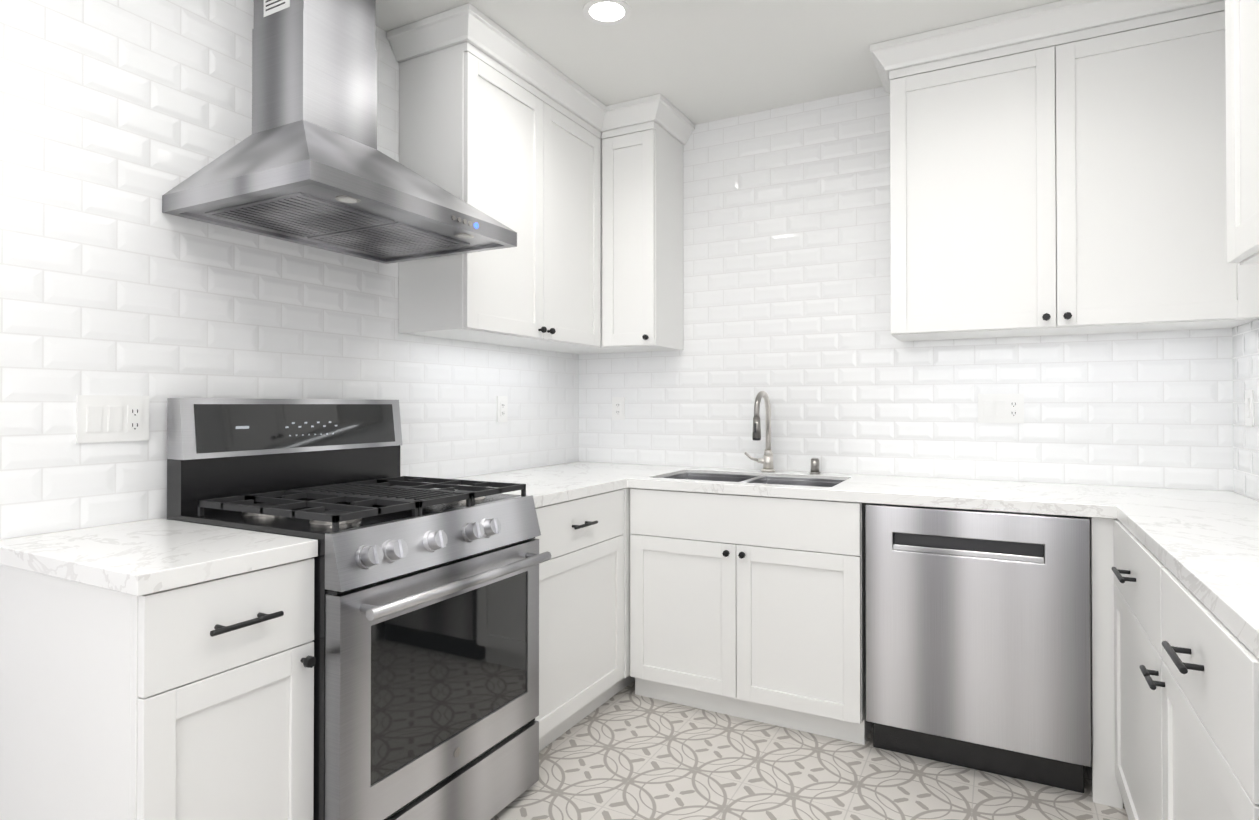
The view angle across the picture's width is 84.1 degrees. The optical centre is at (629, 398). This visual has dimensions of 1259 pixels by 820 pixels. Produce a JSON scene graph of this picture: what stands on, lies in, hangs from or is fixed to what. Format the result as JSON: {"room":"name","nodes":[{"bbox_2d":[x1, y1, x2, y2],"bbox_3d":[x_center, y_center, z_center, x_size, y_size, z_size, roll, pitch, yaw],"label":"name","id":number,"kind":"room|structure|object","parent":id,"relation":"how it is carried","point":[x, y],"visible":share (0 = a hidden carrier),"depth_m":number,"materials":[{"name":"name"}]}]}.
{"room":"kitchen","nodes":[
{"label":"kitchen","id":0,"kind":"room"},
{"bbox_2d":[0,0,578,539],"bbox_3d":[-0.909,-0.056,2.682,0.120,2.600,2.483,0,-1,28],"label":"wall","id":1,"kind":"structure","parent":0,"point":[118,118],"depth_m":1.88,"materials":[{"name":"tile"}]},
{"bbox_2d":[76,395,148,442],"bbox_3d":[-1.314,0.051,1.782,0.011,0.118,0.164,0,-1,28],"label":"light switch","id":2,"kind":"object","parent":1,"relation":"attached to","point":[106,418],"visible":1,"depth_m":1.77,"materials":[{"name":"white plastic"}]},
{"bbox_2d":[162,0,516,263],"bbox_3d":[-0.815,-0.930,2.095,0.601,0.857,0.780,0,-1,28],"label":"range hood","id":3,"kind":"object","parent":1,"relation":"attached to","point":[306,162],"visible":1,"depth_m":2.04,"materials":[{"name":"metal"}]},
{"bbox_2d":[394,7,605,351],"bbox_3d":[-0.469,-0.798,2.962,0.396,1.109,0.958,0,-1,28],"label":"upper cabinet","id":4,"kind":"object","parent":1,"relation":"attached to","point":[592,261],"depth_m":2.68,"materials":[{"name":"white paint"}]},
{"bbox_2d":[497,396,507,421],"bbox_3d":[-0.577,0.048,3.169,0.008,0.118,0.072,0,-1,28],"label":"wall outlet","id":5,"kind":"object","parent":1,"relation":"attached to","point":[502,408],"visible":1,"depth_m":3.16,"materials":[{"name":"white plastic"}]},
{"bbox_2d":[376,0,1222,133],"bbox_3d":[-0.340,-1.423,0.738,2.965,0.100,5.640,0,-1,28],"label":"ceiling","id":6,"kind":"structure","parent":0,"point":[695,62],"depth_m":2.65,"materials":[{"name":"white paint"}]},
{"bbox_2d":[583,0,630,24],"bbox_3d":[-0.079,-1.355,2.445,0.170,0.005,0.170,0,-1,28],"label":"recessed light","id":7,"kind":"object","parent":6,"relation":"in","point":[607,12],"visible":1,"depth_m":2.44,"materials":[{"name":"white plastic"}]},
{"bbox_2d":[490,680,1128,819],"bbox_3d":[-0.340,1.277,0.715,2.965,0.100,5.640,0,-1,28],"label":"floor","id":8,"kind":"structure","parent":0,"point":[626,753],"depth_m":2.27,"materials":[{"name":"tile"}]},
{"bbox_2d":[0,558,315,819],"bbox_3d":[-1.057,0.797,1.559,0.666,0.875,0.362,0,-1,28],"label":"base cabinet","id":9,"kind":"object","parent":8,"relation":"on","point":[192,702],"visible":0.88,"depth_m":1.40,"materials":[{"name":"white paint"}]},
{"bbox_2d":[0,518,317,595],"bbox_3d":[-1.073,0.338,1.565,0.635,0.038,0.375,0,-1,28],"label":"countertop","id":10,"kind":"structure","parent":9,"relation":"on","point":[140,558],"depth_m":1.46,"materials":[{"name":"stone"}]},
{"bbox_2d":[167,398,550,819],"bbox_3d":[-0.732,0.619,2.028,0.743,1.238,0.761,0,-1,28],"label":"gas range","id":11,"kind":"object","parent":8,"relation":"on","point":[426,650],"visible":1,"depth_m":1.87,"materials":[{"name":"silver metal"}]},
{"bbox_2d":[534,488,634,751],"bbox_3d":[-0.447,0.807,2.739,0.632,0.876,0.756,0,-1,28],"label":"base cabinet","id":12,"kind":"object","parent":8,"relation":"on","point":[584,621],"visible":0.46,"depth_m":2.54,"materials":[{"name":"white paint"}]},
{"bbox_2d":[424,470,635,507],"bbox_3d":[-0.451,0.348,2.705,0.660,0.038,0.685,0,-1,28],"label":"countertop","id":13,"kind":"structure","parent":12,"relation":"on","point":[547,487],"depth_m":2.78,"materials":[{"name":"stone"}]},
{"bbox_2d":[521,466,1115,517],"bbox_3d":[0.585,0.350,2.926,2.280,0.038,0.637,0,-1,28],"label":"countertop","id":14,"kind":"structure","parent":12,"relation":"on","point":[1080,500],"depth_m":2.54,"materials":[{"name":"stone"}]},
{"bbox_2d":[660,472,844,486],"bbox_3d":[0.507,0.467,2.945,0.758,0.248,0.408,0,-1,28],"label":"double-bowl sink","id":15,"kind":"object","parent":14,"relation":"in","point":[761,479],"visible":0.15,"depth_m":3.09,"materials":[{"name":"metal"}]},
{"bbox_2d":[744,391,774,471],"bbox_3d":[0.562,0.148,3.128,0.135,0.368,0.222,0,-1,28],"label":"pull-down faucet","id":16,"kind":"object","parent":14,"relation":"on","point":[766,460],"visible":1,"depth_m":3.16,"materials":[{"name":"silver metal"}]},
{"bbox_2d":[809,458,820,473],"bbox_3d":[0.820,0.297,3.086,0.048,0.068,0.048,0,-1,28],"label":"air gap cap","id":17,"kind":"object","parent":14,"relation":"on","point":[814,465],"visible":1,"depth_m":3.07,"materials":[{"name":"silver metal"}]},
{"bbox_2d":[630,488,872,744],"bbox_3d":[0.543,0.808,2.933,0.929,0.875,0.659,0,-1,28],"label":"base cabinet","id":18,"kind":"object","parent":8,"relation":"on","point":[749,607],"visible":0.79,"depth_m":2.64,"materials":[{"name":"white paint"}]},
{"bbox_2d":[550,462,667,473],"bbox_3d":[-0.141,0.353,3.286,0.660,0.038,0.390,0,-1,28],"label":"countertop","id":19,"kind":"structure","parent":18,"relation":"on","point":[636,468],"depth_m":3.39,"materials":[{"name":"stone"}]},
{"bbox_2d":[865,503,1090,792],"bbox_3d":[1.259,0.806,2.553,0.658,0.873,0.620,0,-1,28],"label":"dishwasher","id":20,"kind":"object","parent":8,"relation":"on","point":[978,641],"visible":0.94,"depth_m":2.27,"materials":[{"name":"grey metal"}]},
{"bbox_2d":[1091,517,1166,819],"bbox_3d":[1.608,0.800,1.987,0.477,0.876,1.326,0,-1,28],"label":"base cabinet","id":21,"kind":"object","parent":8,"relation":"on","point":[1127,565],"visible":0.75,"depth_m":1.51,"materials":[{"name":"white paint"}]},
{"bbox_2d":[1096,485,1258,658],"bbox_3d":[1.213,0.335,1.187,0.417,0.038,3.118,0,-1,28],"label":"countertop","id":22,"kind":"structure","parent":21,"relation":"on","point":[1202,546],"depth_m":1.59,"materials":[{"name":"stone"}]},
{"bbox_2d":[1145,568,1258,819],"bbox_3d":[1.157,0.793,1.122,0.459,0.875,0.619,0,-1,28],"label":"base cabinet","id":23,"kind":"object","parent":8,"relation":"on","point":[1209,684],"visible":0.92,"depth_m":1.18,"materials":[{"name":"white paint"}]},
{"bbox_2d":[579,87,1233,724],"bbox_3d":[0.958,-0.052,3.162,2.965,2.600,0.120,0,-1,28],"label":"wall","id":24,"kind":"structure","parent":0,"point":[787,257],"depth_m":3.10,"materials":[{"name":"tile"}]},
{"bbox_2d":[612,397,624,419],"bbox_3d":[-0.059,0.052,3.630,0.072,0.118,0.008,0,-1,28],"label":"outlet","id":25,"kind":"object","parent":24,"relation":"attached to","point":[618,408],"visible":1,"depth_m":3.62,"materials":[{"name":"white plastic"}]},
{"bbox_2d":[606,95,685,351],"bbox_3d":[0.044,-0.795,3.362,0.299,1.109,0.393,0,-1,28],"label":"upper cabinet","id":26,"kind":"object","parent":24,"relation":"attached to","point":[645,304],"depth_m":3.25,"materials":[{"name":"white paint"}]},
{"bbox_2d":[978,394,1023,422],"bbox_3d":[1.490,0.040,2.803,0.164,0.118,0.011,0,-1,28],"label":"electrical outlet","id":27,"kind":"object","parent":24,"relation":"attached to","point":[1000,408],"visible":1,"depth_m":2.80,"materials":[{"name":"white plastic"}]},
{"bbox_2d":[870,0,1258,341],"bbox_3d":[1.525,-0.802,2.572,1.160,1.109,0.395,0,-1,28],"label":"upper cabinet","id":28,"kind":"object","parent":24,"relation":"attached to","point":[1072,183],"visible":0.94,"depth_m":2.43,"materials":[{"name":"white paint"}]},
{"bbox_2d":[1232,319,1258,500],"bbox_3d":[1.409,-0.071,0.984,0.120,2.600,3.300,0,-1,28],"label":"wall","id":29,"kind":"structure","parent":0,"point":[1245,341],"depth_m":2.34,"materials":[{"name":"tile"}]},
{"bbox_2d":[1225,0,1258,264],"bbox_3d":[0.899,-0.819,0.584,0.395,1.109,1.742,0,-1,28],"label":"upper cabinet","id":30,"kind":"object","parent":29,"relation":"attached to","point":[1242,95],"visible":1,"depth_m":1.29,"materials":[{"name":"white paint"}]},
{"bbox_2d":[1245,390,1253,425],"bbox_3d":[2.033,0.030,2.294,0.011,0.118,0.072,0,-1,28],"label":"light switch","id":31,"kind":"object","parent":29,"relation":"attached to","point":[1249,407],"visible":1,"depth_m":2.28,"materials":[{"name":"white plastic"}]}
]}

